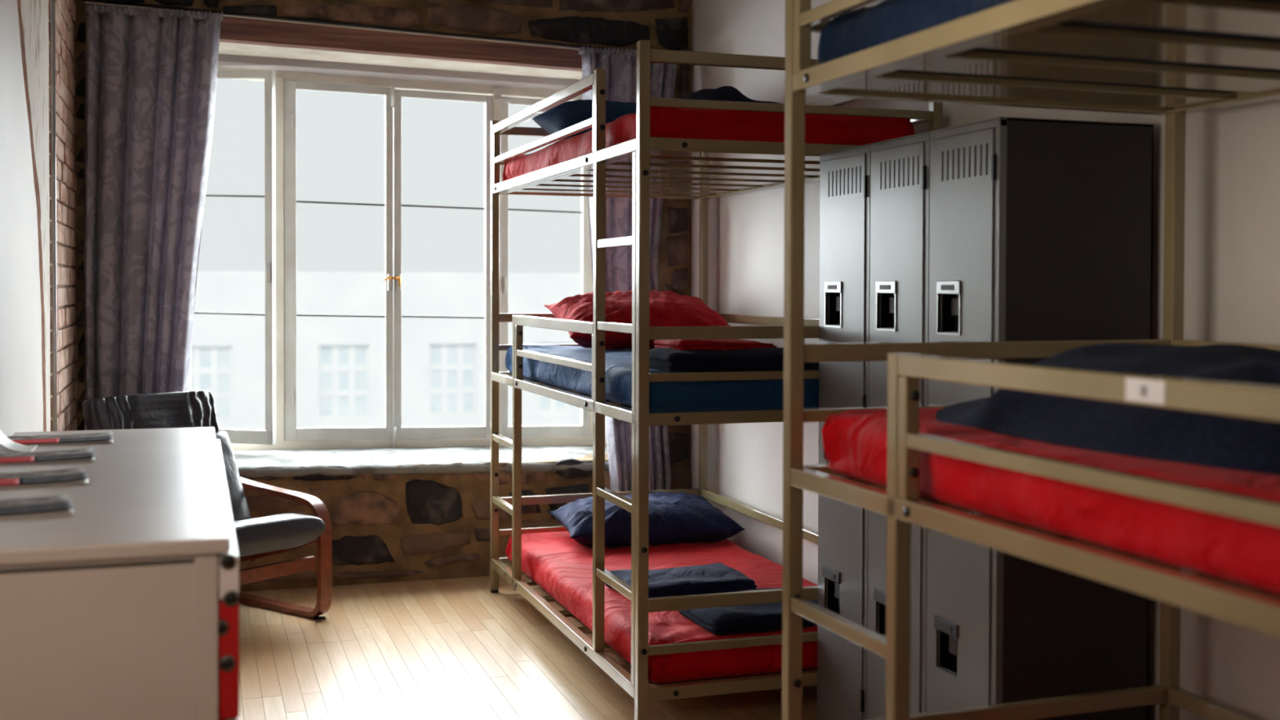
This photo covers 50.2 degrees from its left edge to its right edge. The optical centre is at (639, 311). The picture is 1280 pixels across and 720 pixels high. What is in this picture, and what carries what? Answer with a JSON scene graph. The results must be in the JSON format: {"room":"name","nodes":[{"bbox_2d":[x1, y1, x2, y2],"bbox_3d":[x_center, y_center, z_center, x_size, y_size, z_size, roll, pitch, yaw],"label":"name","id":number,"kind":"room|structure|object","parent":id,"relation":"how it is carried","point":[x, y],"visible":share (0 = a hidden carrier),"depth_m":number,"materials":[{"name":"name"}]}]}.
{"room":"dormitory","nodes":[
{"label":"dormitory","id":0,"kind":"room"},
{"bbox_2d":[0,0,77,436],"bbox_3d":[-1.116,-0.128,1.738,0.134,2.870,9.200,0,1,-18],"label":"wall","id":1,"kind":"structure","parent":0,"point":[26,387],"depth_m":4.12,"materials":[{"name":"paint"}]},
{"bbox_2d":[50,0,57,431],"bbox_3d":[-1.998,-0.204,4.657,0.014,2.770,0.014,0,1,-18],"label":"conduit","id":2,"kind":"object","parent":1,"relation":"attached to","point":[52,2],"visible":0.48,"depth_m":4.65,"materials":[{"name":"silver metal"}]},
{"bbox_2d":[71,0,692,591],"bbox_3d":[-1.145,-0.212,6.308,2.870,2.870,0.789,0,1,-18],"label":"wall","id":3,"kind":"structure","parent":0,"point":[414,526],"depth_m":6.00,"materials":[{"name":"stone"}]},
{"bbox_2d":[84,1,578,49],"bbox_3d":[-1.097,-1.211,5.879,2.400,0.091,0.012,0,1,-18],"label":"trim","id":4,"kind":"structure","parent":3,"relation":"attached to","point":[89,2],"depth_m":5.85,"materials":[{"name":"brown wood"}]},
{"bbox_2d":[85,13,582,71],"bbox_3d":[-1.063,-1.164,5.935,2.500,0.159,0.075,0,1,-18],"label":"curtain rod","id":5,"kind":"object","parent":3,"relation":"attached to","point":[233,30],"depth_m":5.90,"materials":[{"name":"brown wood"}]},
{"bbox_2d":[75,0,629,51],"bbox_3d":[-1.006,-1.201,5.834,2.626,0.111,0.027,0,1,-18],"label":"curtain rod","id":6,"kind":"object","parent":3,"relation":"attached to","point":[110,2],"visible":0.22,"depth_m":5.74,"materials":[{"name":"black"}]},
{"bbox_2d":[84,4,222,430],"bbox_3d":[-1.973,-0.083,5.543,0.541,2.294,0.118,0,1,-18],"label":"curtain","id":7,"kind":"object","parent":6,"relation":"hanging from","point":[151,75],"visible":0.73,"depth_m":5.51,"materials":[{"name":"purple fabric"}]},
{"bbox_2d":[578,45,677,491],"bbox_3d":[-0.042,-0.043,6.171,0.486,2.284,0.110,0,1,-18],"label":"curtain","id":8,"kind":"object","parent":6,"relation":"hanging from","point":[620,67],"visible":0.41,"depth_m":6.15,"materials":[{"name":"purple fabric"}]},
{"bbox_2d":[188,66,593,449],"bbox_3d":[-1.153,-0.252,6.405,2.035,1.848,0.299,0,1,-18],"label":"window","id":9,"kind":"structure","parent":3,"relation":"in","point":[281,432],"depth_m":6.44,"materials":[{"name":"beige paint"}]},
{"bbox_2d":[217,53,578,90],"bbox_3d":[-1.147,-1.123,6.373,2.090,0.094,0.190,0,1,-18],"label":"trim","id":10,"kind":"structure","parent":3,"relation":"attached to","point":[228,60],"depth_m":6.31,"materials":[{"name":"grey wood"}]},
{"bbox_2d":[218,41,582,79],"bbox_3d":[-1.071,-1.151,6.140,2.090,0.090,0.340,0,1,-18],"label":"trim","id":11,"kind":"structure","parent":3,"relation":"attached to","point":[230,48],"depth_m":6.13,"materials":[{"name":"white wood"}]},
{"bbox_2d":[232,445,609,477],"bbox_3d":[-1.098,0.676,6.237,2.091,0.099,0.606,0,1,-18],"label":"windowsill","id":12,"kind":"structure","parent":3,"relation":"attached to","point":[357,461],"depth_m":6.12,"materials":[{"name":"white stone"}]},
{"bbox_2d":[604,423,607,447],"bbox_3d":[-0.133,-0.260,6.628,0.016,1.860,0.705,0,1,-18],"label":"trim","id":13,"kind":"structure","parent":3,"relation":"attached to","point":[606,442],"depth_m":6.73,"materials":[{"name":"white"}]},
{"bbox_2d":[239,573,817,719],"bbox_3d":[0.419,1.296,1.519,2.870,0.060,9.619,0,1,-18],"label":"floor","id":14,"kind":"structure","parent":0,"point":[454,648],"depth_m":4.67,"materials":[{"name":"brown wood"}]},
{"bbox_2d":[0,426,239,719],"bbox_3d":[-1.150,0.786,2.892,0.529,0.900,1.761,0,1,-18],"label":"dresser","id":15,"kind":"object","parent":14,"relation":"on","point":[125,605],"visible":0.95,"depth_m":2.12,"materials":[{"name":"paint"}]},
{"bbox_2d":[0,430,38,452],"bbox_3d":[-1.486,0.301,3.240,0.090,0.051,0.150,0,1,-18],"label":"loose sheet","id":16,"kind":"object","parent":15,"relation":"on","point":[5,442],"visible":0.96,"depth_m":3.25,"materials":[{"name":"white paper"}]},
{"bbox_2d":[0,493,74,519],"bbox_3d":[-1.118,0.339,2.356,0.250,0.012,0.170,0,1,-27],"label":"leaflet","id":17,"kind":"object","parent":15,"relation":"on","point":[55,504],"visible":1,"depth_m":2.37,"materials":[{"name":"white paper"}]},
{"bbox_2d":[0,466,88,488],"bbox_3d":[-1.236,0.331,2.717,0.250,0.015,0.170,0,1,-25],"label":"leaflet","id":18,"kind":"object","parent":15,"relation":"on","point":[76,475],"visible":1,"depth_m":2.72,"materials":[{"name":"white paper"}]},
{"bbox_2d":[0,447,95,465],"bbox_3d":[-1.360,0.325,3.066,0.250,0.013,0.170,0,1,-24],"label":"leaflet","id":19,"kind":"object","parent":15,"relation":"on","point":[80,455],"visible":1,"depth_m":3.06,"materials":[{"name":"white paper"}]},
{"bbox_2d":[2,431,113,447],"bbox_3d":[-1.456,0.319,3.424,0.250,0.012,0.170,0,1,-21],"label":"leaflet","id":20,"kind":"object","parent":15,"relation":"on","point":[106,437],"visible":0.89,"depth_m":3.41,"materials":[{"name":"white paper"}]},
{"bbox_2d":[82,390,332,620],"bbox_3d":[-1.653,0.753,5.215,0.690,0.876,0.680,1,1,37],"label":"armchair","id":21,"kind":"object","parent":14,"relation":"on","point":[256,538],"visible":0.56,"depth_m":5.26,"materials":[{"name":"brown wood"}]},
{"bbox_2d":[215,431,250,520],"bbox_3d":[-1.758,0.688,5.325,0.248,0.415,0.460,1,1,37],"label":"cushion","id":22,"kind":"object","parent":21,"relation":"on","point":[239,507],"depth_m":5.44,"materials":[{"name":"black leather"}]},
{"bbox_2d":[233,513,324,556],"bbox_3d":[-1.536,0.868,5.179,0.458,0.205,0.500,1,1,37],"label":"seat cushion","id":23,"kind":"object","parent":21,"relation":"on","point":[273,535],"depth_m":5.09,"materials":[{"name":"black leather"}]},
{"bbox_2d":[489,40,942,719],"bbox_3d":[0.143,0.207,4.964,0.977,1.988,2.004,0,1,-18],"label":"bunk bed","id":24,"kind":"object","parent":14,"relation":"on","point":[644,167],"visible":0.66,"depth_m":4.26,"materials":[{"name":"metal"}]},
{"bbox_2d":[505,531,817,683],"bbox_3d":[0.141,1.002,4.982,0.889,0.130,1.913,0,1,-18],"label":"mattress","id":25,"kind":"object","parent":24,"relation":"on","point":[562,566],"visible":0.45,"depth_m":4.69,"materials":[{"name":"red fabric"}]},
{"bbox_2d":[546,491,744,548],"bbox_3d":[0.015,0.866,5.659,0.720,0.206,0.479,0,1,-15],"label":"pillow","id":26,"kind":"object","parent":25,"relation":"on","point":[681,517],"visible":0.84,"depth_m":5.50,"materials":[{"name":"blue fabric"}]},
{"bbox_2d":[604,562,756,598],"bbox_3d":[0.141,0.928,4.706,0.469,0.062,0.313,0,1,-24],"label":"folded blanket","id":27,"kind":"object","parent":25,"relation":"on","point":[714,578],"visible":0.63,"depth_m":4.64,"materials":[{"name":"blue fabric"}]},
{"bbox_2d":[678,587,817,635],"bbox_3d":[0.448,0.932,4.301,0.613,0.072,0.333,0,1,-20],"label":"folded towel","id":28,"kind":"object","parent":25,"relation":"on","point":[765,617],"visible":0.34,"depth_m":4.11,"materials":[{"name":"blue fabric"}]},
{"bbox_2d":[505,344,818,412],"bbox_3d":[0.140,0.216,4.969,0.903,0.128,1.931,0,1,-18],"label":"mattress","id":29,"kind":"object","parent":24,"relation":"on","point":[756,394],"visible":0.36,"depth_m":4.10,"materials":[{"name":"blue fabric"}]},
{"bbox_2d":[544,289,730,350],"bbox_3d":[0.007,0.034,5.611,0.720,0.254,0.444,0,1,-17],"label":"pillow","id":30,"kind":"object","parent":29,"relation":"on","point":[667,308],"visible":0.67,"depth_m":5.48,"materials":[{"name":"red fabric"}]},
{"bbox_2d":[648,347,818,372],"bbox_3d":[0.416,0.144,4.272,0.817,0.073,0.356,0,1,-18],"label":"folded blanket","id":31,"kind":"object","parent":29,"relation":"on","point":[663,359],"visible":0.38,"depth_m":4.07,"materials":[{"name":"blue fabric"}]},
{"bbox_2d":[653,338,776,350],"bbox_3d":[0.233,0.100,4.253,0.344,0.042,0.211,0,1,-25],"label":"folded towel","id":32,"kind":"object","parent":31,"relation":"on","point":[708,344],"visible":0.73,"depth_m":4.16,"materials":[{"name":"red fabric"}]},
{"bbox_2d":[502,106,915,182],"bbox_3d":[0.143,-0.567,4.953,0.910,0.130,1.929,0,1,-18],"label":"mattress","id":33,"kind":"object","parent":24,"relation":"on","point":[667,122],"visible":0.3,"depth_m":4.09,"materials":[{"name":"red fabric"}]},
{"bbox_2d":[531,99,636,140],"bbox_3d":[-0.043,-0.748,5.567,0.740,0.243,0.444,0,1,-21],"label":"pillow","id":34,"kind":"object","parent":33,"relation":"on","point":[564,115],"visible":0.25,"depth_m":5.40,"materials":[{"name":"blue fabric"}]},
{"bbox_2d":[680,85,780,103],"bbox_3d":[0.373,-0.658,4.412,0.630,0.104,0.430,0,1,-20],"label":"blanket","id":35,"kind":"object","parent":33,"relation":"on","point":[726,93],"visible":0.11,"depth_m":4.21,"materials":[{"name":"fabric"}]},
{"bbox_2d":[817,143,871,719],"bbox_3d":[0.771,0.380,3.950,0.430,1.684,0.314,0,1,-18],"label":"locker","id":36,"kind":"object","parent":14,"relation":"on","point":[845,174],"visible":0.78,"depth_m":3.87,"materials":[{"name":"grey metal"}]},
{"bbox_2d":[866,131,929,719],"bbox_3d":[0.869,0.386,3.649,0.430,1.684,0.314,0,1,-18],"label":"locker","id":37,"kind":"object","parent":14,"relation":"on","point":[900,167],"visible":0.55,"depth_m":3.56,"materials":[{"name":"grey metal"}]},
{"bbox_2d":[782,0,1279,719],"bbox_3d":[1.082,0.266,1.971,0.977,1.988,2.004,0,1,-20],"label":"bunk bed","id":38,"kind":"object","parent":14,"relation":"on","point":[1032,25],"visible":0.88,"depth_m":2.35,"materials":[{"name":"metal"}]},
{"bbox_2d":[817,0,1279,91],"bbox_3d":[1.081,-0.508,1.961,0.909,0.128,1.926,0,1,-20],"label":"mattress","id":39,"kind":"object","parent":38,"relation":"on","point":[851,32],"visible":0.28,"depth_m":2.44,"materials":[{"name":"blue fabric"}]},
{"bbox_2d":[821,407,1279,595],"bbox_3d":[1.083,0.273,1.980,0.887,0.130,1.922,0,1,-20],"label":"mattress","id":40,"kind":"object","parent":38,"relation":"on","point":[1246,553],"visible":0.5,"depth_m":1.97,"materials":[{"name":"red fabric"}]},
{"bbox_2d":[935,342,1279,475],"bbox_3d":[0.978,0.138,2.312,0.650,0.159,1.167,0,1,-20],"label":"pillow","id":41,"kind":"object","parent":40,"relation":"on","point":[1211,440],"visible":0.86,"depth_m":2.16,"materials":[{"name":"blue fabric"}]},
{"bbox_2d":[925,116,1153,719],"bbox_3d":[0.967,0.392,3.348,0.430,1.684,0.314,0,1,-18],"label":"locker","id":42,"kind":"object","parent":14,"relation":"on","point":[1041,228],"visible":0.7,"depth_m":3.21,"materials":[{"name":"grey metal"}]},
{"bbox_2d":[690,0,1279,719],"bbox_3d":[1.521,-0.136,2.596,0.100,2.870,9.200,0,1,-18],"label":"wall","id":43,"kind":"structure","parent":0,"point":[1232,282],"depth_m":3.29,"materials":[{"name":"white paint"}]},
{"label":"outside","id":44,"kind":"structure","parent":0,"visible":0},
{"bbox_3d":[-5.735,12.754,33.880,90.000,0.200,52.500,0,1,-18],"label":"street","id":45,"kind":"object","parent":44,"visible":0},
{"bbox_2d":[191,271,581,430],"bbox_3d":[-6.433,5.872,32.731,36.000,13.600,6.000,0,1,-18],"label":"apartment building","id":46,"kind":"structure","parent":45,"relation":"on","point":[340,360],"depth_m":29.67,"materials":[{"name":"white"}]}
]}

